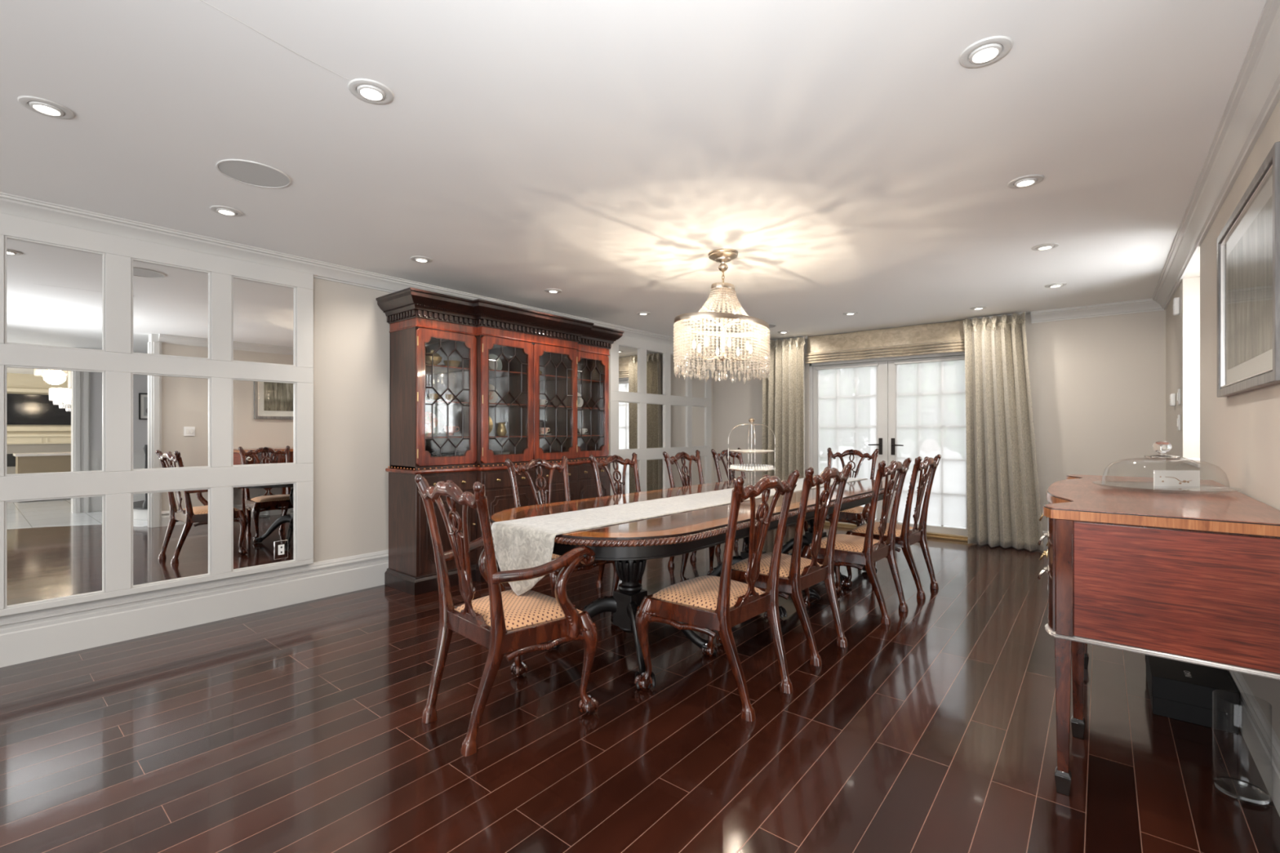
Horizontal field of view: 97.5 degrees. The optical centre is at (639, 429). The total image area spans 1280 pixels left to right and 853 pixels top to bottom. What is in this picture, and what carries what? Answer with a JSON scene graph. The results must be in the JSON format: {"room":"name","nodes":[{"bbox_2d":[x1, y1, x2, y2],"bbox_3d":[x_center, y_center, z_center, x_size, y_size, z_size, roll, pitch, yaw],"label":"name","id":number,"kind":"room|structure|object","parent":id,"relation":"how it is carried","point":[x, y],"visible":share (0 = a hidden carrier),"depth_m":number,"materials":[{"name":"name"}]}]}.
{"room":"dining room","nodes":[
{"label":"dining room","id":0,"kind":"room"},
{"bbox_2d":[313,277,713,562],"bbox_3d":[-2.177,0.010,4.430,0.150,2.440,10.380,0,0,39],"label":"wall","id":1,"kind":"structure","parent":0,"point":[352,335],"depth_m":4.28,"materials":[{"name":"beige paint"}]},
{"bbox_2d":[0,213,313,616],"bbox_3d":[-2.871,-0.077,3.424,0.048,2.075,1.605,0,0,39],"label":"wall panel","id":2,"kind":"object","parent":1,"relation":"attached to","point":[157,400],"visible":1,"depth_m":3.31,"materials":[{"name":"mirror"}]},
{"bbox_2d":[274,539,288,559],"bbox_3d":[-2.483,0.830,3.885,0.009,0.124,0.084,0,0,39],"label":"wall outlet","id":3,"kind":"object","parent":2,"relation":"attached to","point":[281,548],"visible":1,"depth_m":3.88,"materials":[{"name":"white plastic"}]},
{"bbox_2d":[278,544,284,555],"bbox_3d":[-2.481,0.830,3.884,0.004,0.068,0.036,0,0,39],"label":"socket","id":4,"kind":"object","parent":3,"relation":"attached to","point":[281,547],"depth_m":3.88,"materials":[{"name":"white plastic"}]},
{"bbox_2d":[0,549,388,667],"bbox_3d":[-1.571,1.096,3.932,1.420,0.268,10.080,0,0,39],"label":"baseboard","id":5,"kind":"structure","parent":1,"relation":"attached to","point":[26,637],"depth_m":3.45,"materials":[{"name":"grey paint"}]},
{"bbox_2d":[0,191,716,352],"bbox_3d":[-2.081,-1.157,4.351,0.100,0.104,10.080,0,0,39],"label":"trim","id":6,"kind":"structure","parent":1,"relation":"attached to","point":[10,204],"depth_m":3.63,"materials":[{"name":"grey paint"}]},
{"bbox_2d":[607,335,711,495],"bbox_3d":[0.331,-0.077,7.320,0.048,2.075,2.170,0,0,39],"label":"wall panel","id":7,"kind":"object","parent":1,"relation":"attached to","point":[653,411],"visible":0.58,"depth_m":7.13,"materials":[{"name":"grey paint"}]},
{"bbox_2d":[0,0,1266,346],"bbox_3d":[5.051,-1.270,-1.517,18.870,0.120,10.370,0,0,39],"label":"ceiling","id":8,"kind":"structure","parent":0,"point":[598,153],"depth_m":2.32,"materials":[{"name":"white paint"}]},
{"bbox_2d":[17,95,75,119],"bbox_3d":[-2.224,-1.204,2.105,0.150,0.012,0.150,0,0,39],"label":"recessed light","id":9,"kind":"object","parent":8,"relation":"in","point":[46,107],"visible":1,"depth_m":2.09,"materials":[{"name":"grey paint"}]},
{"bbox_2d":[209,205,243,216],"bbox_3d":[-2.282,-1.204,3.098,0.150,0.012,0.150,0,0,39],"label":"recessed light","id":10,"kind":"object","parent":8,"relation":"in","point":[223,210],"visible":1,"depth_m":3.08,"materials":[{"name":"grey paint"}]},
{"bbox_2d":[215,159,291,188],"bbox_3d":[-1.820,-1.207,2.652,0.294,0.006,0.294,0,0,39],"label":"ceiling speaker","id":11,"kind":"object","parent":8,"relation":"attached to","point":[246,171],"visible":1,"depth_m":2.64,"materials":[{"name":"grey paint"}]},
{"bbox_2d":[200,0,348,79],"bbox_3d":[-1.136,-1.210,1.748,0.014,0.002,0.463,0,0,33],"label":"ceiling crack","id":12,"kind":"structure","parent":8,"relation":"attached to","point":[201,0],"depth_m":1.75,"materials":[{"name":"grey paint"}]},
{"bbox_2d":[347,78,394,104],"bbox_3d":[-0.960,-1.204,2.006,0.150,0.012,0.150,0,0,39],"label":"recessed light","id":13,"kind":"object","parent":8,"relation":"in","point":[370,91],"visible":1,"depth_m":1.99,"materials":[{"name":"grey paint"}]},
{"bbox_2d":[410,255,432,262],"bbox_3d":[-1.547,-1.204,3.977,0.150,0.012,0.150,0,0,39],"label":"recessed light","id":14,"kind":"object","parent":8,"relation":"in","point":[417,258],"visible":1,"depth_m":3.96,"materials":[{"name":"grey paint"}]},
{"bbox_2d":[544,288,561,293],"bbox_3d":[-0.754,-1.204,4.878,0.150,0.012,0.150,0,0,39],"label":"recessed light","id":15,"kind":"object","parent":8,"relation":"in","point":[551,290],"visible":1,"depth_m":4.85,"materials":[{"name":"grey paint"}]},
{"bbox_2d":[635,311,650,315],"bbox_3d":[0.035,-1.204,5.822,0.150,0.012,0.150,0,0,39],"label":"recessed light","id":16,"kind":"object","parent":8,"relation":"in","point":[638,313],"visible":1,"depth_m":5.80,"materials":[{"name":"grey paint"}]},
{"bbox_2d":[673,248,769,383],"bbox_3d":[0.569,-0.770,3.842,0.548,0.880,0.881,0,0,39],"label":"crystal chandelier","id":17,"kind":"object","parent":8,"relation":"hanging from","point":[719,291],"visible":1,"depth_m":3.67,"materials":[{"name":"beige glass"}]},
{"bbox_2d":[673,317,769,370],"bbox_3d":[0.569,-0.569,3.842,0.548,0.252,0.881,0,0,39],"label":"fringe","id":18,"kind":"object","parent":17,"relation":"hanging from","point":[751,353],"depth_m":3.58,"materials":[{"name":"clear glass"}]},
{"bbox_2d":[750,323,776,328],"bbox_3d":[1.434,-1.207,6.532,0.294,0.006,0.294,0,0,39],"label":"ceiling speaker","id":19,"kind":"object","parent":8,"relation":"attached to","point":[771,326],"visible":0.27,"depth_m":6.53,"materials":[{"name":"grey paint"}]},
{"bbox_2d":[777,330,790,333],"bbox_3d":[1.774,-1.204,6.930,0.150,0.012,0.150,0,0,39],"label":"recessed light","id":20,"kind":"object","parent":8,"relation":"in","point":[781,331],"visible":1,"depth_m":6.89,"materials":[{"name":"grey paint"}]},
{"bbox_2d":[761,336,807,476],"bbox_3d":[1.900,0.006,7.387,0.601,2.423,0.217,0,0,39],"label":"curtain","id":21,"kind":"object","parent":8,"relation":"hanging from","point":[784,393],"visible":0.68,"depth_m":7.37,"materials":[{"name":"beige fabric"}]},
{"bbox_2d":[842,311,857,315],"bbox_3d":[2.181,-1.204,5.819,0.150,0.012,0.150,0,0,39],"label":"recessed light","id":22,"kind":"object","parent":8,"relation":"in","point":[846,313],"visible":1,"depth_m":5.80,"materials":[{"name":"grey paint"}]},
{"bbox_2d":[805,320,964,364],"bbox_3d":[2.853,-1.028,6.660,1.830,0.351,0.073,0,0,39],"label":"roman shade","id":23,"kind":"object","parent":8,"relation":"hanging from","point":[942,337],"visible":0.99,"depth_m":6.61,"materials":[{"name":"beige fabric"}]},
{"bbox_2d":[969,306,986,310],"bbox_3d":[3.356,-1.204,5.564,0.150,0.012,0.150,0,0,39],"label":"recessed light","id":24,"kind":"object","parent":8,"relation":"in","point":[978,307],"visible":1,"depth_m":5.54,"materials":[{"name":"grey paint"}]},
{"bbox_2d":[958,35,1013,67],"bbox_3d":[1.105,-1.204,1.797,0.150,0.012,0.150,0,0,39],"label":"recessed light","id":25,"kind":"object","parent":8,"relation":"in","point":[988,51],"visible":1,"depth_m":1.79,"materials":[{"name":"grey paint"}]},
{"bbox_2d":[962,311,1044,551],"bbox_3d":[3.776,0.006,5.844,0.711,2.423,0.212,0,0,39],"label":"curtain","id":26,"kind":"object","parent":8,"relation":"hanging from","point":[1004,507],"visible":1,"depth_m":5.85,"materials":[{"name":"beige fabric"}]},
{"bbox_2d":[1007,173,1044,188],"bbox_3d":[1.875,-1.204,2.730,0.150,0.012,0.150,0,0,39],"label":"recessed light","id":27,"kind":"object","parent":8,"relation":"in","point":[1028,180],"visible":1,"depth_m":2.72,"materials":[{"name":"grey paint"}]},
{"bbox_2d":[1031,242,1058,250],"bbox_3d":[2.674,-1.204,3.705,0.150,0.012,0.150,0,0,39],"label":"recessed light","id":28,"kind":"object","parent":8,"relation":"in","point":[1044,246],"visible":1,"depth_m":3.69,"materials":[{"name":"grey paint"}]},
{"bbox_2d":[1044,282,1066,288],"bbox_3d":[3.474,-1.204,4.691,0.150,0.012,0.150,0,0,39],"label":"recessed light","id":29,"kind":"object","parent":8,"relation":"in","point":[1061,284],"visible":1,"depth_m":4.67,"materials":[{"name":"grey paint"}]},
{"bbox_2d":[0,524,1279,852],"bbox_3d":[0.377,1.290,2.325,6.770,0.120,10.370,0,0,39],"label":"floor","id":30,"kind":"structure","parent":0,"point":[299,727],"depth_m":2.23,"materials":[{"name":"brown wood"}]},
{"bbox_2d":[375,287,623,595],"bbox_3d":[-1.091,0.099,5.116,0.597,2.262,2.354,0,0,39],"label":"china cabinet","id":31,"kind":"object","parent":30,"relation":"on","point":[526,342],"visible":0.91,"depth_m":4.70,"materials":[{"name":"brown wood"}]},
{"bbox_2d":[425,422,434,436],"bbox_3d":[-1.685,-0.001,4.439,0.110,0.110,0.109,0,0,39],"label":"round vase","id":32,"kind":"object","parent":31,"relation":"on","point":[428,427],"visible":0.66,"depth_m":4.40,"materials":[{"name":"white ceramic"}]},
{"bbox_2d":[425,349,441,364],"bbox_3d":[-1.680,-0.577,4.539,0.152,0.142,0.152,0,0,39],"label":"soup tureen","id":33,"kind":"object","parent":31,"relation":"on","point":[437,357],"visible":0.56,"depth_m":4.49,"materials":[{"name":"gold metal"}]},
{"bbox_2d":[425,393,442,400],"bbox_3d":[-1.669,-0.258,4.552,0.129,0.065,0.132,0,0,39],"label":"teacup","id":34,"kind":"object","parent":31,"relation":"on","point":[433,397],"visible":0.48,"depth_m":4.52,"materials":[{"name":"white ceramic"}]},
{"bbox_2d":[428,393,438,399],"bbox_3d":[-1.671,-0.261,4.551,0.080,0.059,0.080,0,0,39],"label":"bowl","id":35,"kind":"object","parent":34,"relation":"on","point":[432,396],"depth_m":4.52,"materials":[{"name":"beige ceramic"}]},
{"bbox_2d":[425,404,444,435],"bbox_3d":[-1.719,-0.079,4.597,0.061,0.253,0.260,0,0,39],"label":"plate","id":36,"kind":"object","parent":31,"relation":"in","point":[438,418],"visible":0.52,"depth_m":4.64,"materials":[{"name":"grey ceramic"}]},
{"bbox_2d":[442,394,457,401],"bbox_3d":[-1.577,-0.258,4.664,0.129,0.065,0.132,0,0,39],"label":"teacup","id":37,"kind":"object","parent":31,"relation":"on","point":[449,397],"visible":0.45,"depth_m":4.63,"materials":[{"name":"white ceramic"}]},
{"bbox_2d":[444,394,454,400],"bbox_3d":[-1.579,-0.261,4.663,0.080,0.059,0.080,0,0,39],"label":"bowl","id":38,"kind":"object","parent":37,"relation":"on","point":[448,397],"depth_m":4.63,"materials":[{"name":"beige ceramic"}]},
{"bbox_2d":[443,426,459,435],"bbox_3d":[-1.568,0.009,4.666,0.128,0.079,0.105,0,0,-16],"label":"teacup","id":39,"kind":"object","parent":31,"relation":"on","point":[451,428],"visible":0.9,"depth_m":4.63,"materials":[{"name":"white ceramic"}]},
{"bbox_2d":[443,360,460,367],"bbox_3d":[-1.566,-0.538,4.678,0.140,0.065,0.139,0,0,39],"label":"bowl","id":40,"kind":"object","parent":31,"relation":"on","point":[451,363],"visible":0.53,"depth_m":4.63,"materials":[{"name":"beige"}]},
{"bbox_2d":[488,416,493,433],"bbox_3d":[-1.400,-0.054,4.995,0.053,0.205,0.210,0,0,39],"label":"plate","id":41,"kind":"object","parent":31,"relation":"in","point":[491,424],"visible":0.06,"depth_m":5.06,"materials":[{"name":"gold"}]},
{"bbox_2d":[488,383,497,403],"bbox_3d":[-1.358,-0.325,5.051,0.050,0.185,0.190,0,0,39],"label":"plate","id":42,"kind":"object","parent":31,"relation":"in","point":[493,396],"visible":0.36,"depth_m":5.08,"materials":[{"name":"white ceramic"}]},
{"bbox_2d":[488,354,502,370],"bbox_3d":[-1.327,-0.600,5.090,0.048,0.176,0.180,0,0,39],"label":"plate","id":43,"kind":"object","parent":31,"relation":"on","point":[491,357],"visible":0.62,"depth_m":5.11,"materials":[{"name":"grey ceramic"}]},
{"bbox_2d":[496,422,506,435],"bbox_3d":[-1.248,-0.006,5.064,0.090,0.120,0.089,0,0,39],"label":"jug","id":44,"kind":"object","parent":31,"relation":"on","point":[501,429],"visible":1,"depth_m":5.03,"materials":[{"name":"gold metal"}]},
{"bbox_2d":[493,451,510,454],"bbox_3d":[-1.248,0.239,5.064,0.150,0.080,0.148,0,0,39],"label":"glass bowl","id":45,"kind":"object","parent":31,"relation":"in","point":[495,452],"visible":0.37,"depth_m":5.01,"materials":[{"name":"clear glass"}]},
{"bbox_2d":[425,337,580,456],"bbox_3d":[-1.310,-0.270,5.297,0.003,1.100,2.084,0,0,39],"label":"glass pane","id":46,"kind":"object","parent":31,"relation":"on","point":[440,378],"depth_m":4.87,"materials":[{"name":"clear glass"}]},
{"bbox_2d":[425,364,603,438],"bbox_3d":[-1.141,-0.221,5.157,0.432,0.569,2.082,0,0,39],"label":"shelf","id":47,"kind":"object","parent":31,"relation":"attached to","point":[465,383],"depth_m":5.14,"materials":[{"name":"brown wood"}]},
{"bbox_2d":[539,419,544,434],"bbox_3d":[-1.012,-0.022,5.478,0.180,0.152,0.178,0,0,39],"label":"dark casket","id":48,"kind":"object","parent":31,"relation":"on","point":[541,421],"visible":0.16,"depth_m":5.42,"materials":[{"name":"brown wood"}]},
{"bbox_2d":[539,399,548,405],"bbox_3d":[-0.949,-0.260,5.429,0.136,0.068,0.139,0,0,39],"label":"teacup","id":49,"kind":"object","parent":31,"relation":"on","point":[542,402],"visible":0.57,"depth_m":5.40,"materials":[{"name":"white ceramic"}]},
{"bbox_2d":[539,399,546,404],"bbox_3d":[-0.950,-0.263,5.428,0.084,0.062,0.084,0,0,39],"label":"bowl","id":50,"kind":"object","parent":49,"relation":"on","point":[542,402],"depth_m":5.40,"materials":[{"name":"white ceramic"}]},
{"bbox_2d":[539,427,550,435],"bbox_3d":[-0.905,0.017,5.277,0.150,0.075,0.153,0,0,39],"label":"teacup","id":51,"kind":"object","parent":31,"relation":"on","point":[541,429],"visible":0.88,"depth_m":5.24,"materials":[{"name":"white ceramic"}]},
{"bbox_2d":[539,427,548,434],"bbox_3d":[-0.907,0.014,5.276,0.092,0.069,0.092,0,0,39],"label":"bowl","id":52,"kind":"object","parent":51,"relation":"on","point":[541,429],"depth_m":5.24,"materials":[{"name":"ceramic"}]},
{"bbox_2d":[577,392,583,407],"bbox_3d":[-0.661,-0.315,5.902,0.047,0.166,0.170,0,0,39],"label":"plate","id":53,"kind":"object","parent":31,"relation":"in","point":[580,401],"visible":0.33,"depth_m":5.93,"materials":[{"name":"white ceramic"}]},
{"bbox_2d":[577,428,588,435],"bbox_3d":[-0.599,0.020,5.854,0.136,0.068,0.139,0,0,39],"label":"teacup","id":54,"kind":"object","parent":31,"relation":"on","point":[584,430],"visible":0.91,"depth_m":5.82,"materials":[{"name":"white ceramic"}]},
{"bbox_2d":[578,428,586,433],"bbox_3d":[-0.601,0.017,5.853,0.084,0.062,0.084,0,0,39],"label":"bowl","id":55,"kind":"object","parent":54,"relation":"on","point":[584,430],"depth_m":5.82,"materials":[{"name":"white ceramic"}]},
{"bbox_3d":[-1.589,0.273,4.665,0.230,0.013,0.228,0,0,39],"label":"dinner plate","id":56,"kind":"object","parent":31,"relation":"in","visible":0},
{"bbox_3d":[-1.589,0.259,4.665,0.230,0.013,0.228,0,0,39],"label":"dinner plate","id":57,"kind":"object","parent":56,"relation":"on","visible":0},
{"bbox_3d":[-1.589,0.245,4.665,0.230,0.013,0.228,0,0,39],"label":"dinner plate","id":58,"kind":"object","parent":57,"relation":"on","visible":0},
{"bbox_3d":[-1.589,0.232,4.665,0.230,0.013,0.228,0,0,39],"label":"dinner plate","id":59,"kind":"object","parent":58,"relation":"on","visible":0},
{"bbox_3d":[-1.589,0.219,4.665,0.230,0.013,0.228,0,0,39],"label":"dinner plate","id":60,"kind":"object","parent":59,"relation":"on","visible":0},
{"bbox_2d":[434,453,462,455],"bbox_3d":[-1.589,0.205,4.665,0.230,0.013,0.228,0,0,39],"label":"dinner plate","id":61,"kind":"object","parent":60,"relation":"on","point":[457,453],"visible":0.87,"depth_m":4.60,"materials":[{"name":"grey"}]},
{"bbox_2d":[434,451,462,453],"bbox_3d":[-1.589,0.192,4.665,0.230,0.013,0.228,0,0,39],"label":"dinner plate","id":62,"kind":"object","parent":61,"relation":"on","point":[442,452],"visible":0.94,"depth_m":4.62,"materials":[{"name":"grey ceramic"}]},
{"bbox_2d":[414,474,599,756],"bbox_3d":[-0.590,0.711,2.444,0.668,1.040,0.577,0,0,44],"label":"armchair","id":63,"kind":"object","parent":30,"relation":"on","point":[503,611],"visible":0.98,"depth_m":2.31,"materials":[{"name":"brown wood"}]},
{"bbox_2d":[504,455,619,598],"bbox_3d":[-0.524,0.711,3.785,0.577,1.040,0.620,0,0,41],"label":"dining chair","id":64,"kind":"object","parent":30,"relation":"on","point":[512,469],"visible":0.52,"depth_m":3.87,"materials":[{"name":"brown wood"}]},
{"bbox_2d":[588,452,688,587],"bbox_3d":[-0.012,0.711,4.360,0.577,1.040,0.620,0,0,41],"label":"dining chair","id":65,"kind":"object","parent":30,"relation":"on","point":[614,459],"visible":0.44,"depth_m":4.45,"materials":[{"name":"brown wood"}]},
{"bbox_2d":[489,475,897,688],"bbox_3d":[0.697,0.841,3.958,1.293,0.773,3.714,0,0,42],"label":"dining table","id":66,"kind":"object","parent":30,"relation":"on","point":[629,544],"visible":0.59,"depth_m":3.05,"materials":[{"name":"brown wood"}]},
{"bbox_2d":[491,477,867,595],"bbox_3d":[0.697,0.602,3.958,0.470,0.305,3.780,0,0,42],"label":"table runner","id":67,"kind":"object","parent":66,"relation":"on","point":[525,543],"visible":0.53,"depth_m":2.71,"materials":[{"name":"white fabric"}]},
{"bbox_2d":[728,417,775,488],"bbox_3d":[0.874,0.176,4.394,0.359,0.542,0.359,0,0,-28],"label":"cake stand","id":68,"kind":"object","parent":67,"relation":"on","point":[751,468],"visible":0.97,"depth_m":4.36,"materials":[{"name":"silver metal"}]},
{"bbox_2d":[662,449,746,575],"bbox_3d":[0.586,0.711,5.008,0.577,1.040,0.620,0,0,41],"label":"dining chair","id":69,"kind":"object","parent":30,"relation":"on","point":[686,480],"visible":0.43,"depth_m":5.11,"materials":[{"name":"brown wood"}]},
{"bbox_2d":[634,469,799,721],"bbox_3d":[0.384,0.711,2.691,0.577,1.040,0.619,0,0,42],"label":"dining chair","id":70,"kind":"object","parent":30,"relation":"on","point":[673,603],"visible":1,"depth_m":2.56,"materials":[{"name":"brown wood"}]},
{"bbox_2d":[711,448,787,551],"bbox_3d":[1.093,0.711,5.627,0.577,1.040,0.620,0,0,41],"label":"dining chair","id":71,"kind":"object","parent":30,"relation":"on","point":[718,456],"visible":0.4,"depth_m":5.73,"materials":[{"name":"brown wood"}]},
{"bbox_2d":[715,462,852,666],"bbox_3d":[0.845,0.711,3.244,0.577,1.040,0.619,0,0,42],"label":"dining chair","id":72,"kind":"object","parent":30,"relation":"on","point":[797,574],"visible":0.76,"depth_m":3.09,"materials":[{"name":"brown wood"}]},
{"bbox_2d":[804,447,879,532],"bbox_3d":[2.045,0.711,5.668,0.668,1.040,0.577,0,0,41],"label":"armchair","id":73,"kind":"object","parent":30,"relation":"on","point":[860,514],"visible":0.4,"depth_m":5.66,"materials":[{"name":"brown wood"}]},
{"bbox_2d":[800,457,911,624],"bbox_3d":[1.488,0.711,3.869,0.577,1.040,0.619,0,0,42],"label":"dining chair","id":74,"kind":"object","parent":30,"relation":"on","point":[851,551],"visible":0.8,"depth_m":3.71,"materials":[{"name":"brown wood"}]},
{"bbox_2d":[841,454,941,599],"bbox_3d":[1.979,0.711,4.403,0.577,1.040,0.619,0,0,42],"label":"dining chair","id":75,"kind":"object","parent":30,"relation":"on","point":[906,535],"visible":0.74,"depth_m":4.26,"materials":[{"name":"brown wood"}]},
{"bbox_2d":[1037,474,1279,796],"bbox_3d":[2.174,0.747,2.459,0.668,0.966,1.850,0,0,39],"label":"sideboard","id":76,"kind":"object","parent":30,"relation":"on","point":[1192,578],"visible":1,"depth_m":1.77,"materials":[{"name":"brown wood"}]},
{"bbox_2d":[1043,474,1279,537],"bbox_3d":[2.183,0.282,2.452,0.645,0.036,1.850,0,0,39],"label":"countertop","id":77,"kind":"structure","parent":76,"relation":"on","point":[1076,497],"depth_m":1.94,"materials":[{"name":"brown wood"}]},
{"bbox_2d":[1092,440,1240,493],"bbox_3d":[2.279,0.156,2.450,0.476,0.216,0.476,0,0,39],"label":"cake dome","id":78,"kind":"object","parent":76,"relation":"on","point":[1162,447],"visible":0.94,"depth_m":2.42,"materials":[{"name":"clear glass"}]},
{"bbox_2d":[1153,470,1199,488],"bbox_3d":[2.353,0.217,2.460,0.188,0.078,0.008,0,0,3],"label":"printed card","id":79,"kind":"object","parent":78,"relation":"in","point":[1162,478],"visible":1,"depth_m":2.46,"materials":[{"name":"white paper"}]},
{"bbox_2d":[1145,654,1239,733],"bbox_3d":[2.473,1.146,2.537,0.262,0.168,0.496,0,0,39],"label":"subwoofer","id":80,"kind":"object","parent":30,"relation":"on","point":[1207,696],"visible":0.95,"depth_m":2.37,"materials":[{"name":"black plastic"}]},
{"bbox_2d":[1212,776,1271,804],"bbox_3d":[2.035,1.069,1.900,0.138,0.319,0.138,0,0,39],"label":"vase","id":81,"kind":"object","parent":30,"relation":"on","point":[1237,788],"visible":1,"depth_m":1.89,"materials":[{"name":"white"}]},
{"bbox_2d":[713,310,1165,531],"bbox_3d":[3.222,0.010,6.613,5.420,2.440,0.150,0,0,39],"label":"wall","id":82,"kind":"structure","parent":0,"point":[1098,384],"depth_m":5.58,"materials":[{"name":"beige paint"}]},
{"bbox_2d":[813,360,888,524],"bbox_3d":[2.621,0.174,7.059,0.931,2.012,0.114,0,0,39],"label":"door","id":83,"kind":"structure","parent":82,"relation":"in","point":[851,401],"depth_m":7.04,"materials":[{"name":"grey paint"}]},
{"bbox_2d":[809,351,964,467],"bbox_3d":[2.982,0.180,6.817,1.870,2.100,0.120,0,0,39],"label":"trim","id":84,"kind":"structure","parent":82,"relation":"attached to","point":[956,353],"depth_m":7.09,"materials":[{"name":"grey paint"}]},
{"bbox_2d":[824,520,967,542],"bbox_3d":[2.945,1.208,6.773,1.870,0.045,0.135,0,0,39],"label":"trim","id":85,"kind":"structure","parent":82,"relation":"attached to","point":[848,526],"depth_m":6.38,"materials":[{"name":"beige wood"}]},
{"bbox_2d":[888,355,967,536],"bbox_3d":[3.316,0.174,6.488,0.861,2.012,0.114,0,0,39],"label":"door","id":86,"kind":"structure","parent":82,"relation":"in","point":[926,397],"depth_m":6.45,"materials":[{"name":"grey paint"}]},
{"bbox_2d":[1165,98,1279,740],"bbox_3d":[3.280,0.010,2.935,0.420,2.440,5.460,0,0,39],"label":"wall","id":87,"kind":"structure","parent":0,"point":[1238,434],"depth_m":2.94,"materials":[{"name":"beige paint"}]},
{"bbox_2d":[1030,0,1279,323],"bbox_3d":[2.723,-1.157,3.392,1.020,0.104,5.460,0,0,39],"label":"trim","id":88,"kind":"structure","parent":87,"relation":"attached to","point":[1255,95],"depth_m":2.40,"materials":[{"name":"grey paint"}]},
{"bbox_2d":[1042,530,1279,816],"bbox_3d":[2.534,1.133,3.548,1.510,0.193,5.460,0,0,39],"label":"baseboard","id":89,"kind":"structure","parent":87,"relation":"attached to","point":[1261,740],"depth_m":2.03,"materials":[{"name":"grey paint"}]},
{"bbox_2d":[1169,393,1175,406],"bbox_3d":[4.292,-0.240,4.524,0.032,0.100,0.100,0,0,39],"label":"thermostat","id":90,"kind":"object","parent":87,"relation":"attached to","point":[1172,397],"visible":1,"depth_m":4.49,"materials":[{"name":"white plastic"}]},
{"bbox_2d":[1173,297,1179,315],"bbox_3d":[4.087,-0.940,4.278,0.036,0.130,0.060,0,0,39],"label":"sensor","id":91,"kind":"object","parent":87,"relation":"attached to","point":[1175,300],"visible":1,"depth_m":4.26,"materials":[{"name":"white plastic"}]},
{"bbox_2d":[1177,388,1180,404],"bbox_3d":[4.069,-0.250,4.241,0.018,0.120,0.075,0,0,39],"label":"light switch","id":92,"kind":"object","parent":87,"relation":"attached to","point":[1179,389],"visible":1,"depth_m":4.21,"materials":[{"name":"white plastic"}]},
{"bbox_2d":[1177,414,1180,430],"bbox_3d":[4.069,-0.055,4.241,0.018,0.120,0.075,0,0,39],"label":"light switch","id":93,"kind":"object","parent":87,"relation":"attached to","point":[1179,415],"visible":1,"depth_m":4.21,"materials":[{"name":"white plastic"}]},
{"bbox_2d":[1180,457,1199,467],"bbox_3d":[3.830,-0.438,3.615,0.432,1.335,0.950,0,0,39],"label":"windowsill","id":94,"kind":"structure","parent":87,"relation":"in","point":[1183,460],"depth_m":3.65,"materials":[{"name":"grey paint"}]},
{"bbox_2d":[1217,141,1279,397],"bbox_3d":[2.399,-0.535,2.222,0.033,0.760,1.160,0,0,39],"label":"framed print","id":95,"kind":"object","parent":87,"relation":"attached to","point":[1248,245],"visible":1,"depth_m":2.16,"materials":[{"name":"grey wood"}]},
{"label":"outside","id":96,"kind":"structure","parent":0,"visible":0},
{"bbox_2d":[875,518,965,528],"bbox_3d":[11.822,1.405,14.385,20.000,0.250,22.760,0,0,39],"label":"patio","id":97,"kind":"structure","parent":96,"point":[875,518],"depth_m":7.53,"materials":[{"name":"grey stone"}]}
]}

